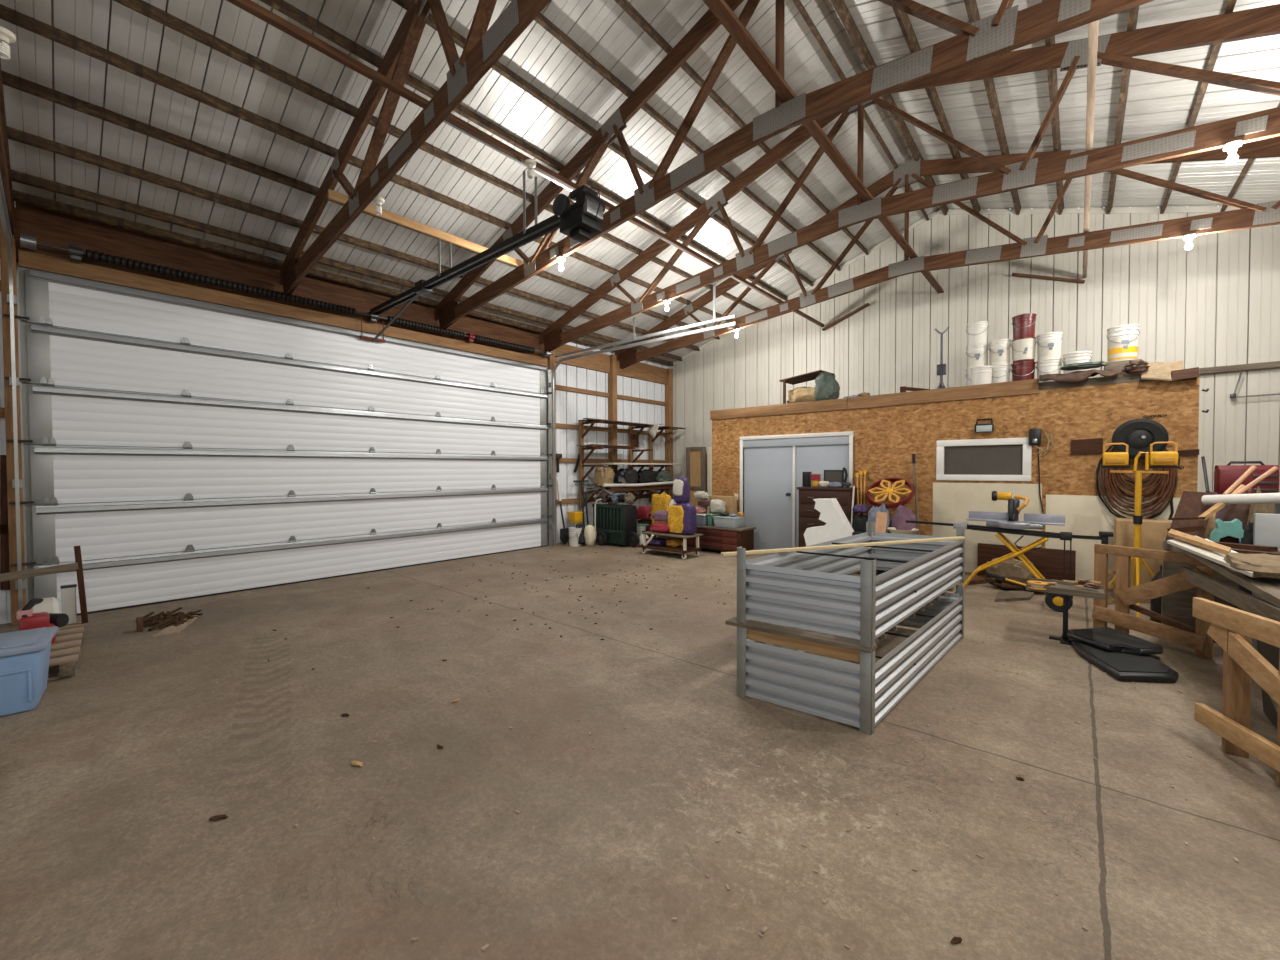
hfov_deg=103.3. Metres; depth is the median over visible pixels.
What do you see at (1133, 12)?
purlin
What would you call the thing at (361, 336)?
bracket
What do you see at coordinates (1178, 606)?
scrap plywood
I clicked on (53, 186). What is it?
purlin
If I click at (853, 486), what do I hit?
rod
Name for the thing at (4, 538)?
plywood sheet
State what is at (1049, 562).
leaning board
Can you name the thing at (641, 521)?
crate
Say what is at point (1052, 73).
purlin
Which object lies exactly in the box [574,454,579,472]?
tool
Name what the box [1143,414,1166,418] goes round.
handwriting
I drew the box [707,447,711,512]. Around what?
post
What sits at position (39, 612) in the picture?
leaf blower
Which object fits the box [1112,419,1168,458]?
wheel
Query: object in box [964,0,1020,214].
purlin
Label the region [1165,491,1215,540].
leaning plywood
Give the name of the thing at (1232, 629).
trestle
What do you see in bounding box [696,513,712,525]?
plastic tub
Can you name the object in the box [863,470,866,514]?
pole
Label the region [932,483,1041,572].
wall panel
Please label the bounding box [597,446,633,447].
board
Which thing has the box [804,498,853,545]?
foam packing
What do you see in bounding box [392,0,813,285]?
purlin
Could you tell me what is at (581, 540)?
tool bag
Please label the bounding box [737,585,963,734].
raised planter
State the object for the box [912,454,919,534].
handle
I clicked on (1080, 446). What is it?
board
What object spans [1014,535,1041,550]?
power cord
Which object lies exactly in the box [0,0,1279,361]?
ceiling
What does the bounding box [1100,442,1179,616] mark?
work light
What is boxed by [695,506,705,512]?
heap
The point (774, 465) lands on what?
door
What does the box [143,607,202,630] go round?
litter
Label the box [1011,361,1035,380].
pail
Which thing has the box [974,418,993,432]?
light
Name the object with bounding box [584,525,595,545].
vase
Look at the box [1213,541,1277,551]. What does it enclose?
wood offcut
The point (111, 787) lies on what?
floor
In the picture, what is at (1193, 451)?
board
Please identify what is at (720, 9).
brace
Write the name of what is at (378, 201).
bulb
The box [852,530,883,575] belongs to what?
crate
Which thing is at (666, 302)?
bulb
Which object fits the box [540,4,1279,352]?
roof truss
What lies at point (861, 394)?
rag
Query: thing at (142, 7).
purlin
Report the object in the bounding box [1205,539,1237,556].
white lath
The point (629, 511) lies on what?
trash can
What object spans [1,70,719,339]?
purlin
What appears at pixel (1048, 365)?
pail
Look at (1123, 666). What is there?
tray
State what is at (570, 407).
wall
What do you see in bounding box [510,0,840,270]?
purlin
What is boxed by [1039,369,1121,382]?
tarp
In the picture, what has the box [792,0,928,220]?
purlin
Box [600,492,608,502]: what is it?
lump
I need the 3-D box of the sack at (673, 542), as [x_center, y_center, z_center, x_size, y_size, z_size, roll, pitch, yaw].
[0.610,1.109,8.973,0.252,0.128,0.251,1,2,41]
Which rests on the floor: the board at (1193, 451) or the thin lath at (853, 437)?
the thin lath at (853, 437)
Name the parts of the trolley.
post, post, post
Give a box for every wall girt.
[0,407,4,417]
[0,524,8,533]
[555,385,665,405]
[555,423,665,435]
[556,493,661,503]
[559,458,665,462]
[1200,361,1279,374]
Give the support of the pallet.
on the floor
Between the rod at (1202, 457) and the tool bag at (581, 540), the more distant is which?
the tool bag at (581, 540)
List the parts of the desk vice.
arm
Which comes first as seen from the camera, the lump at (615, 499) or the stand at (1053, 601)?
the stand at (1053, 601)
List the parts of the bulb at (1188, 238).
bulb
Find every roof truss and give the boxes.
[0,58,14,237]
[280,0,550,296]
[435,0,1153,329]
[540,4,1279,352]
[615,136,1279,368]
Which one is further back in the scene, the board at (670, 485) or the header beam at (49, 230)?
the board at (670, 485)
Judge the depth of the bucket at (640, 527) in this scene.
10.37 m
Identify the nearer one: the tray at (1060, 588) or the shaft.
the tray at (1060, 588)
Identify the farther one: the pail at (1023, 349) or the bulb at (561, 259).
the pail at (1023, 349)
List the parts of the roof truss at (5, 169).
gusset plate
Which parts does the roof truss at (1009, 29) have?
gusset plate, gusset plate, gusset plate, gusset plate, gusset plate, gusset plate, gusset plate, gusset plate, gusset plate, gusset plate, gusset plate, gusset plate, gusset plate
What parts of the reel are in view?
cord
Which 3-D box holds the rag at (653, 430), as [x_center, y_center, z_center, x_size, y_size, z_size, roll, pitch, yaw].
[0.387,-1.137,11.694,0.276,0.330,0.271,1,2,41]
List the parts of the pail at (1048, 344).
lid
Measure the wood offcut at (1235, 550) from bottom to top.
0.050 m
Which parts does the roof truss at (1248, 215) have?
gusset plate, gusset plate, gusset plate, gusset plate, gusset plate, gusset plate, gusset plate, gusset plate, gusset plate, gusset plate, gusset plate, gusset plate, gusset plate, gusset plate, gusset plate, gusset plate, gusset plate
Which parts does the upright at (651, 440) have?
arm, arm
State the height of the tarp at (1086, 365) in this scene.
0.087 m
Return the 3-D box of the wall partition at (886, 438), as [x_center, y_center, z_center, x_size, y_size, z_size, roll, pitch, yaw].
[3.961,0.060,8.015,6.580,2.560,0.100,1,2,41]
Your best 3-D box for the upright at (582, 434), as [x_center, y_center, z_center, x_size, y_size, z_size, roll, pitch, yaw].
[-1.014,-0.331,10.564,0.690,1.860,0.090,1,2,41]
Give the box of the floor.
[0,542,1279,959]
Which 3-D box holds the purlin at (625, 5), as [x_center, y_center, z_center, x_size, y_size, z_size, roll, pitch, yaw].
[-0.412,-4.318,4.286,0.068,0.107,14.860,1,2,41]
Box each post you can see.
[0,219,25,624]
[547,349,555,544]
[584,492,588,524]
[608,355,617,503]
[665,368,672,496]
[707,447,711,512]
[934,327,948,388]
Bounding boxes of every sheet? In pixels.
[0,455,9,589]
[1141,360,1183,380]
[1252,513,1279,650]
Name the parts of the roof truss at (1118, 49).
gusset plate, gusset plate, gusset plate, gusset plate, gusset plate, gusset plate, gusset plate, gusset plate, gusset plate, gusset plate, gusset plate, gusset plate, gusset plate, gusset plate, gusset plate, gusset plate, gusset plate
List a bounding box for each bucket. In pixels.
[568,527,581,546]
[637,524,648,535]
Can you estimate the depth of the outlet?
4.18 m
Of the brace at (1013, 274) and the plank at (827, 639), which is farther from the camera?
the brace at (1013, 274)
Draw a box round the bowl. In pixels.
[887,527,918,534]
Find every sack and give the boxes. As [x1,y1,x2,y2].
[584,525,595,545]
[637,506,650,519]
[646,537,666,545]
[649,522,670,532]
[651,492,670,523]
[652,510,667,521]
[666,539,681,546]
[668,503,696,534]
[852,513,867,530]
[986,557,1036,578]
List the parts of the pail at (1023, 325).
lid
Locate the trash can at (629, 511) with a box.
[608,504,636,544]
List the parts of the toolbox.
handle, lid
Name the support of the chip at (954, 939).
on the floor
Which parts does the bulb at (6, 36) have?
spiral bulb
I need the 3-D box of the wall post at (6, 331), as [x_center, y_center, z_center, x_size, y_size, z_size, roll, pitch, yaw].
[-6.232,-0.616,5.030,0.150,4.100,0.095,1,2,41]
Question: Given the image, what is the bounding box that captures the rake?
[573,480,589,529]
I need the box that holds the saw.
[967,491,1064,529]
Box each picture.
[811,474,819,480]
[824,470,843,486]
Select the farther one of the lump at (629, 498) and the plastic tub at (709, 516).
the lump at (629, 498)
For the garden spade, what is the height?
1.304 m
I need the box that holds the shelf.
[642,531,702,537]
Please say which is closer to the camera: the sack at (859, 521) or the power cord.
the power cord
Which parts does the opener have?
door arm, rail, chain, motor, label plate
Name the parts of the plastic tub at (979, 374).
lid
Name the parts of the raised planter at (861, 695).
corner post, corrugated panel, corrugated panel, corner post, tie rod, corrugated panel, tie rod, corrugated panel, corner post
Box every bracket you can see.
[360,317,384,342]
[1230,372,1279,398]
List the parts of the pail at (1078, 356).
lid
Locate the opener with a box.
[370,170,605,341]
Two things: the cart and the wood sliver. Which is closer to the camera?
the wood sliver
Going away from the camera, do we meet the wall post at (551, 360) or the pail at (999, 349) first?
the pail at (999, 349)
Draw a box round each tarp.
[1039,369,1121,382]
[1060,361,1110,370]
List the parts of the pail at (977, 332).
lid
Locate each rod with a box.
[851,486,854,525]
[1201,456,1209,491]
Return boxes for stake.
[74,545,87,623]
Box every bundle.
[593,467,614,487]
[614,468,637,483]
[637,469,657,482]
[656,470,671,481]
[852,504,868,512]
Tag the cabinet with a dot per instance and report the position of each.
(1277, 506)
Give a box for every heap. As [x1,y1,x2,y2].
[694,491,708,498]
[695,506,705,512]
[697,499,709,505]
[709,499,725,512]
[719,512,728,515]
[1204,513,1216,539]
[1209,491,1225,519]
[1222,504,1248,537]
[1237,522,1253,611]
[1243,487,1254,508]
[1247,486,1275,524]
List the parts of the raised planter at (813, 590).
corner post, corrugated panel, corrugated panel, tie rod, corner post, corner post, tie rod, corrugated panel, corrugated panel, corner post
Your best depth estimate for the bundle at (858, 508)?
7.58 m
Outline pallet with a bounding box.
[7,621,84,680]
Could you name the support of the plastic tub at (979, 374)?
on the trim at (1131, 378)
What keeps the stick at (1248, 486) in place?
on the pipe at (1257, 498)
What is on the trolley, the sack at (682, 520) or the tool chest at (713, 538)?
the sack at (682, 520)
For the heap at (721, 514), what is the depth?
9.18 m
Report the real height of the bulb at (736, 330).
0.160 m
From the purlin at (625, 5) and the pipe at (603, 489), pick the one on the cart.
the pipe at (603, 489)
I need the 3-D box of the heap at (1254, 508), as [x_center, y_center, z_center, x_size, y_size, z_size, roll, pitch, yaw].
[5.540,0.730,4.509,0.197,1.362,0.191,1,2,41]
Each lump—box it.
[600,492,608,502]
[606,491,615,501]
[611,493,619,502]
[617,491,627,502]
[624,492,634,503]
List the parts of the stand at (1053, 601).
leg, leg, rail, pull handle, leg, leg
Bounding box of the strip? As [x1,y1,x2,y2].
[721,536,964,555]
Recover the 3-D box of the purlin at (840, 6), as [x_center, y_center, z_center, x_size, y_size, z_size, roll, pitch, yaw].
[0.601,-4.633,3.402,0.068,0.107,14.860,1,2,41]
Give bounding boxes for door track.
[0,173,27,608]
[547,284,735,545]
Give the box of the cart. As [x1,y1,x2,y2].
[592,499,639,546]
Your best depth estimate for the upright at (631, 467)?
11.83 m
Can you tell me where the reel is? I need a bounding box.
[1027,580,1048,589]
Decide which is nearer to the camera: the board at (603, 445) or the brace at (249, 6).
the brace at (249, 6)
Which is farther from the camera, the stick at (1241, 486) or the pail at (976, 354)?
the pail at (976, 354)
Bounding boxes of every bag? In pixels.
[576,524,584,544]
[673,477,689,503]
[868,504,890,532]
[891,505,915,534]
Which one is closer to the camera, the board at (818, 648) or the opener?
the board at (818, 648)
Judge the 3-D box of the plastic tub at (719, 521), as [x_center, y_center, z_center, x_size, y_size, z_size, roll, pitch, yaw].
[1.618,0.754,9.186,0.464,0.184,0.404,1,2,41]
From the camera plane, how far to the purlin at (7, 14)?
4.63 m
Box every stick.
[1051,580,1074,583]
[1223,466,1256,494]
[1231,484,1244,493]
[1235,466,1278,493]
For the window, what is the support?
in the wall partition at (886, 438)
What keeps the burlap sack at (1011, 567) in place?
on the floor
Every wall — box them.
[0,201,667,623]
[668,206,1279,512]
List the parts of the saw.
motor, arm, handle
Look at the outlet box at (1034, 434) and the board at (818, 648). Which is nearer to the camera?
the board at (818, 648)
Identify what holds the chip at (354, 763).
on the floor
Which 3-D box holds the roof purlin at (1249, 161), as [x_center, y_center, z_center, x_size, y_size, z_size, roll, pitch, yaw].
[3.084,-3.551,1.279,0.068,0.107,14.860,1,2,41]
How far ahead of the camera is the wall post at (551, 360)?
10.15 m
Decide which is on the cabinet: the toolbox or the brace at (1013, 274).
the toolbox
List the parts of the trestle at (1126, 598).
post, post, rail, rail, post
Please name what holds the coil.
hanging from the wall partition at (886, 438)
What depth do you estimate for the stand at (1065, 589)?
4.43 m
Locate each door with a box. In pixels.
[3,263,551,614]
[686,447,705,512]
[740,431,852,549]
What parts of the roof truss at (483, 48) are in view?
gusset plate, gusset plate, gusset plate, gusset plate, gusset plate, gusset plate, gusset plate, gusset plate, gusset plate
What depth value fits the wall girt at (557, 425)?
11.24 m
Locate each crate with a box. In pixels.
[567,511,584,522]
[637,519,682,541]
[779,370,839,403]
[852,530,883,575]
[1104,359,1141,375]
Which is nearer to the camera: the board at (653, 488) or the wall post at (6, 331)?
the wall post at (6, 331)
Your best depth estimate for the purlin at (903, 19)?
5.99 m
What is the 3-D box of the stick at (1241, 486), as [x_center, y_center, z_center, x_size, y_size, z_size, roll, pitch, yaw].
[5.407,0.104,4.582,0.152,0.127,0.035,0,1,-9]
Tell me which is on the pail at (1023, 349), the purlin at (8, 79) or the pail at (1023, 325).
the pail at (1023, 325)
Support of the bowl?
on the cardboard box
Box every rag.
[649,423,663,437]
[828,482,841,486]
[858,392,869,396]
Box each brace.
[226,0,823,326]
[328,189,522,266]
[703,0,943,293]
[822,303,869,330]
[1012,273,1084,283]
[1082,20,1098,278]
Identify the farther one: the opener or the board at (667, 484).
the board at (667, 484)
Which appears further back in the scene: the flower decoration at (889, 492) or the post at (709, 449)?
the post at (709, 449)
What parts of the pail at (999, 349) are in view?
lid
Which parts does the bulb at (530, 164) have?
spiral bulb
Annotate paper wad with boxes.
[819,481,828,486]
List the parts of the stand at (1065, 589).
post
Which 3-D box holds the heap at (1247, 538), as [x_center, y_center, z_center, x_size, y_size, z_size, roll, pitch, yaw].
[5.054,0.876,4.176,0.148,1.087,0.125,1,2,41]
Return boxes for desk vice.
[838,467,850,487]
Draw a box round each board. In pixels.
[18,250,546,366]
[578,420,634,425]
[583,418,642,423]
[594,420,643,425]
[595,419,653,425]
[595,488,672,491]
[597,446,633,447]
[598,463,680,464]
[603,445,638,447]
[606,484,672,487]
[606,486,672,490]
[607,485,672,488]
[662,426,685,428]
[710,398,846,419]
[747,629,859,662]
[847,379,1038,408]
[977,543,1075,580]
[1071,438,1102,454]
[1167,536,1253,576]
[1168,529,1230,554]
[1178,449,1198,455]
[1180,566,1279,621]
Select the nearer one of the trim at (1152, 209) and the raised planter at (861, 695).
the raised planter at (861, 695)
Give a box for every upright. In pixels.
[578,420,603,507]
[629,425,652,503]
[649,427,672,501]
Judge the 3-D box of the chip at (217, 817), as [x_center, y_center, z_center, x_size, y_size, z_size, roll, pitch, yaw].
[-1.842,1.475,2.212,0.074,0.015,0.026,0,1,-14]
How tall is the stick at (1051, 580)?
0.012 m
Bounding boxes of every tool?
[556,454,561,472]
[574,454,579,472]
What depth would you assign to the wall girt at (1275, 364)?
6.77 m
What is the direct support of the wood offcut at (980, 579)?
on the floor
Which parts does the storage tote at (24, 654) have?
lid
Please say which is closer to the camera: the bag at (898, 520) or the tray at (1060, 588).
the tray at (1060, 588)
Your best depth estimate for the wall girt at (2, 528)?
5.00 m
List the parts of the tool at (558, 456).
handle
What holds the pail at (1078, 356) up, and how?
on the trim at (1131, 378)
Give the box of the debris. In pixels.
[203,566,1238,951]
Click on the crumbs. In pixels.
(601, 548)
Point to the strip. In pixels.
(958, 537)
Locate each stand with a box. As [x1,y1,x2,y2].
[906,520,1113,611]
[1026,578,1104,644]
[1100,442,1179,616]
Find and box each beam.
[15,208,547,363]
[555,344,666,384]
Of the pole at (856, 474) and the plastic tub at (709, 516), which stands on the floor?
the pole at (856, 474)
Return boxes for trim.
[673,206,1238,364]
[1039,368,1199,389]
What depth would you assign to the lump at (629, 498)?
9.93 m
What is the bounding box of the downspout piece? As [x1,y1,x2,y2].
[60,584,76,623]
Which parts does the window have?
frame, frame, pane, frame, frame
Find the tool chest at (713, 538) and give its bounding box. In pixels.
[687,525,755,551]
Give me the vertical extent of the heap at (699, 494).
0.150 m
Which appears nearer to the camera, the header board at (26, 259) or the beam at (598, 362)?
the header board at (26, 259)
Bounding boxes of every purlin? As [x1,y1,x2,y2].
[0,4,731,320]
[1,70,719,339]
[7,126,699,350]
[11,169,681,360]
[13,190,673,365]
[113,0,760,310]
[260,0,786,300]
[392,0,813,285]
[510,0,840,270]
[614,0,868,254]
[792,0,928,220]
[830,0,948,215]
[892,7,980,212]
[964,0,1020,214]
[1042,0,1063,214]
[1106,6,1138,213]
[1160,0,1236,213]
[1220,102,1279,211]
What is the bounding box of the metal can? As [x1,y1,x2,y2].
[568,523,582,542]
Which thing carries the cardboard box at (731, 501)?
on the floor
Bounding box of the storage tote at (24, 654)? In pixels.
[0,626,57,715]
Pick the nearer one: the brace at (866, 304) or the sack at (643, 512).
the brace at (866, 304)
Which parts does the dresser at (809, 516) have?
drawer, drawer, drawer, drawer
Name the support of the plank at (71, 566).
attached to the stake
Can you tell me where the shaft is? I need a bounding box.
[17,233,552,356]
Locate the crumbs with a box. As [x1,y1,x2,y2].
[268,548,734,669]
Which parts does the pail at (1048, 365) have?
lid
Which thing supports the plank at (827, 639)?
on the raised planter at (861, 695)
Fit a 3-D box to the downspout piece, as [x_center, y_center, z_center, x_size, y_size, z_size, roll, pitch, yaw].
[-5.231,1.140,4.636,0.091,0.350,0.100,1,2,41]
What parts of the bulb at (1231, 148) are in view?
bulb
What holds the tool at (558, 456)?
hanging from the wall girt at (561, 460)
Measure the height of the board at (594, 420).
0.022 m
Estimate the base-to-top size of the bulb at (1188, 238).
0.160 m
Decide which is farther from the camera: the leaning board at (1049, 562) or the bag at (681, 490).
the bag at (681, 490)
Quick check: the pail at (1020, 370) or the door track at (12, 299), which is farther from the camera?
the pail at (1020, 370)
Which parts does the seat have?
panel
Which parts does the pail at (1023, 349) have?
lid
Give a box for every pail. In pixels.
[965,343,988,368]
[965,368,971,385]
[966,321,988,345]
[988,339,1010,364]
[990,363,1010,382]
[1011,313,1036,339]
[1011,337,1035,363]
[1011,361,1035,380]
[1036,332,1062,359]
[1036,358,1061,382]
[1062,351,1091,377]
[1106,324,1139,361]
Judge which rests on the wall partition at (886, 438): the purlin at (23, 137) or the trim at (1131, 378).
the trim at (1131, 378)
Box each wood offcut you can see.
[136,616,142,631]
[900,386,929,392]
[968,575,990,584]
[995,590,1034,601]
[1170,367,1198,381]
[1198,503,1225,520]
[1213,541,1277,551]
[1233,549,1279,554]
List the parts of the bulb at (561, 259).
bulb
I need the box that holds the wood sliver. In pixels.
[152,615,198,637]
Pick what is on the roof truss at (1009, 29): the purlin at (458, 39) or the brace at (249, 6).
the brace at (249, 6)
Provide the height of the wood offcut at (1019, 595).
0.030 m
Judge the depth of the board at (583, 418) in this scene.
10.40 m
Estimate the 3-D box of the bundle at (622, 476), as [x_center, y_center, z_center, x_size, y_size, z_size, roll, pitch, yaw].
[-0.311,-0.067,11.252,0.406,0.394,0.607,1,2,41]
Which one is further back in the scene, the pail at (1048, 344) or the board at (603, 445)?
the board at (603, 445)
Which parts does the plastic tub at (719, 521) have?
lid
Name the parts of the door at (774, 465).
frame, frame, frame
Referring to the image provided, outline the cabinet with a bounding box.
[1218,494,1279,513]
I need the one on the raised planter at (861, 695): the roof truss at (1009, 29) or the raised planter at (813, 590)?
the raised planter at (813, 590)
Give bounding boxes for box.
[646,526,678,539]
[709,496,736,513]
[802,472,811,486]
[1029,428,1053,511]
[1113,517,1171,602]
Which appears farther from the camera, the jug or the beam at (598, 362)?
the beam at (598, 362)
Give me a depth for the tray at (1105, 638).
4.14 m
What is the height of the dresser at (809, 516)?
1.220 m
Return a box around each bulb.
[0,26,15,59]
[373,196,384,214]
[525,159,535,179]
[557,256,565,270]
[663,300,669,310]
[734,329,739,337]
[1182,233,1195,249]
[1222,140,1242,164]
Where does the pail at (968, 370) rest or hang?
on the trim at (1131, 378)
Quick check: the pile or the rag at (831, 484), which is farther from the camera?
the rag at (831, 484)
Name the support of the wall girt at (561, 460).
attached to the wall at (570, 407)
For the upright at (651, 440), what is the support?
attached to the wall girt at (561, 460)
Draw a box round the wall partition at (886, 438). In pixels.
[712,377,1199,589]
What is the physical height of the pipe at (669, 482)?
0.099 m
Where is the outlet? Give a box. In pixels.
[49,613,68,627]
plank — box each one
[0,562,77,581]
[725,617,876,652]
[1174,546,1279,607]
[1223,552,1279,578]
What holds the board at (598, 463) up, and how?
on the upright at (631, 467)
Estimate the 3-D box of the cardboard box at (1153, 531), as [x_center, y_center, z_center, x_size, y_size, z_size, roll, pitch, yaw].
[5.822,0.921,5.856,0.480,0.920,0.400,1,2,41]
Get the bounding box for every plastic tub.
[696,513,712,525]
[706,513,719,525]
[712,516,745,527]
[970,366,992,384]
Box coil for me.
[1096,445,1177,519]
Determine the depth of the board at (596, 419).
10.86 m
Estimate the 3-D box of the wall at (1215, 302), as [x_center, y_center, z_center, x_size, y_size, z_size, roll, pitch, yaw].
[5.382,-1.783,9.211,12.460,6.184,0.055,1,2,41]
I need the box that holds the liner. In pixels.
[1045,495,1180,583]
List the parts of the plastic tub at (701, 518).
lid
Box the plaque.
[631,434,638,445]
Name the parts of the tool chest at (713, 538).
pull, drawer, drawer, drawer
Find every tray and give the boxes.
[1026,578,1104,599]
[1066,627,1162,654]
[1071,640,1178,682]
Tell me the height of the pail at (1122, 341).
0.440 m
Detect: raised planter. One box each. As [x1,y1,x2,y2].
[737,522,964,647]
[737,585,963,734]
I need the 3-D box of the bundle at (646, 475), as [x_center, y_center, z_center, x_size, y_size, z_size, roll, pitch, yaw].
[0.148,-0.069,11.790,0.395,0.368,0.585,1,2,41]
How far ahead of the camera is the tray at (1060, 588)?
4.38 m
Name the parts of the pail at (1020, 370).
lid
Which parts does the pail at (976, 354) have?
lid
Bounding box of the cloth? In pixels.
[1122,360,1149,373]
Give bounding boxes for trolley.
[637,531,702,558]
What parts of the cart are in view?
pull cord, panel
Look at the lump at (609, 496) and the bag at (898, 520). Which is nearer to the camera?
the bag at (898, 520)
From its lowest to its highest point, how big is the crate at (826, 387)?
0.580 m
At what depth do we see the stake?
4.63 m
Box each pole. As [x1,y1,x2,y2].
[855,473,858,514]
[859,471,862,513]
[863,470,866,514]
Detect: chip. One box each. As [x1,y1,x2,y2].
[209,814,227,820]
[351,761,362,766]
[950,936,961,943]
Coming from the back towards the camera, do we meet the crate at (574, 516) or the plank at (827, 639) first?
the crate at (574, 516)
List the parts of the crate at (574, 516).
lid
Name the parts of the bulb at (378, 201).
spiral bulb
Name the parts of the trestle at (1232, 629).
rail, post, rail, post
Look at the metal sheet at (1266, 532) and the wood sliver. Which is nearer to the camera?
the metal sheet at (1266, 532)
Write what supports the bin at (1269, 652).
on the floor
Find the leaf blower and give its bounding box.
[16,597,68,643]
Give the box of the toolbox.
[1214,461,1279,493]
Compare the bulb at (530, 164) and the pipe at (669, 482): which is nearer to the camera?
the bulb at (530, 164)
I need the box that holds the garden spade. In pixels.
[556,480,568,544]
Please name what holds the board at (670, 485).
on the board at (672, 486)
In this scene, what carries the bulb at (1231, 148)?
attached to the roof truss at (1118, 49)
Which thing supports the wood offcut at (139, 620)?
on the floor
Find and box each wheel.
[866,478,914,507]
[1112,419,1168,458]
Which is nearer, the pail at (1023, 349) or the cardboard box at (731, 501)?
the pail at (1023, 349)
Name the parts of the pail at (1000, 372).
lid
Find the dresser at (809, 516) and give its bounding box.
[797,487,859,546]
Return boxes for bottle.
[669,497,675,506]
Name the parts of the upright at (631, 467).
arm, arm, arm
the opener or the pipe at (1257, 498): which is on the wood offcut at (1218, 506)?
the pipe at (1257, 498)
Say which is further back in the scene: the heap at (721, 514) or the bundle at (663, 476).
the bundle at (663, 476)
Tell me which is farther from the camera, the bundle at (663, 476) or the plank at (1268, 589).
the bundle at (663, 476)
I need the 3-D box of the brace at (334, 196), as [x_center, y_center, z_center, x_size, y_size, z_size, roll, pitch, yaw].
[-2.368,-2.898,5.979,0.040,0.090,2.350,1,2,41]
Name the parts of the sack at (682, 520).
panel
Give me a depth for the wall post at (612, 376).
11.44 m
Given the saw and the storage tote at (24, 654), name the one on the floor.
the storage tote at (24, 654)
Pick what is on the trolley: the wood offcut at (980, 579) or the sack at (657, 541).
the sack at (657, 541)
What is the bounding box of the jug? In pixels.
[638,531,648,544]
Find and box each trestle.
[1092,544,1214,658]
[1192,597,1279,785]
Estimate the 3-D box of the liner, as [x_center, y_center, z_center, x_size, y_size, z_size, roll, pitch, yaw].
[5.886,0.776,6.286,1.330,1.150,0.019,1,2,41]
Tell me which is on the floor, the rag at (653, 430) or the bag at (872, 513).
the bag at (872, 513)
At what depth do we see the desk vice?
8.05 m
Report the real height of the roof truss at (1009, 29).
2.309 m
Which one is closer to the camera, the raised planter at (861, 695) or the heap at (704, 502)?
the raised planter at (861, 695)
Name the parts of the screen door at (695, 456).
frame rail, inset panel, frame rail, frame rail, frame rail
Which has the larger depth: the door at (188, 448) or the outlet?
the door at (188, 448)
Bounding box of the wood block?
[875,512,887,532]
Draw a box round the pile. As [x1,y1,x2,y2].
[984,576,1044,593]
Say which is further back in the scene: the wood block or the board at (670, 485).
the board at (670, 485)
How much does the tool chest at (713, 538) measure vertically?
0.475 m
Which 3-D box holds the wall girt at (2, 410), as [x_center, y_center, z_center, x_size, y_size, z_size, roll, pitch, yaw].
[-6.778,-0.652,4.460,0.070,0.100,1.500,1,2,41]
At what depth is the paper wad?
8.16 m
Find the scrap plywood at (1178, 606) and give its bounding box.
[1161,540,1238,642]
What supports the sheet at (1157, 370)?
on the wood offcut at (1191, 373)
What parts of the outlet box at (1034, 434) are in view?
cord, cord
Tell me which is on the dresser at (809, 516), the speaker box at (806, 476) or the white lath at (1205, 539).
the speaker box at (806, 476)
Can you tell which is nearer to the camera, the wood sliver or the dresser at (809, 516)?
the wood sliver
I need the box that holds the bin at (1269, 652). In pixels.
[1257,640,1278,728]
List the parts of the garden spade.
handle, blade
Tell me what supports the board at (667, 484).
on the board at (670, 485)
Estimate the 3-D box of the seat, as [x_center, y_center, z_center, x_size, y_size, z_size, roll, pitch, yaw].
[5.159,0.463,4.436,0.219,0.250,0.120,1,2,41]
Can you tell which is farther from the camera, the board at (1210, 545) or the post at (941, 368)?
the post at (941, 368)
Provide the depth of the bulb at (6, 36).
3.03 m
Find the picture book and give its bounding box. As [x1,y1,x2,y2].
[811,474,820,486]
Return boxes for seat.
[1209,518,1243,543]
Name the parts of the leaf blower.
handle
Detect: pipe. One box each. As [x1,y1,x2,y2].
[594,488,625,499]
[602,481,672,486]
[1201,493,1279,504]
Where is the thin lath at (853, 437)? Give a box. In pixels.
[853,437,853,485]
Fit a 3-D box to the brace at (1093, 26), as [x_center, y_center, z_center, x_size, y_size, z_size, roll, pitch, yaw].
[2.026,-2.995,2.221,0.050,0.050,14.720,1,2,41]
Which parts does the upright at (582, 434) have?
arm, arm, arm, arm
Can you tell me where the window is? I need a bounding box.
[936,437,1031,480]
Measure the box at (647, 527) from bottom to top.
0.385 m
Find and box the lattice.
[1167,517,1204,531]
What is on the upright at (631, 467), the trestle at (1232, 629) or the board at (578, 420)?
the board at (578, 420)

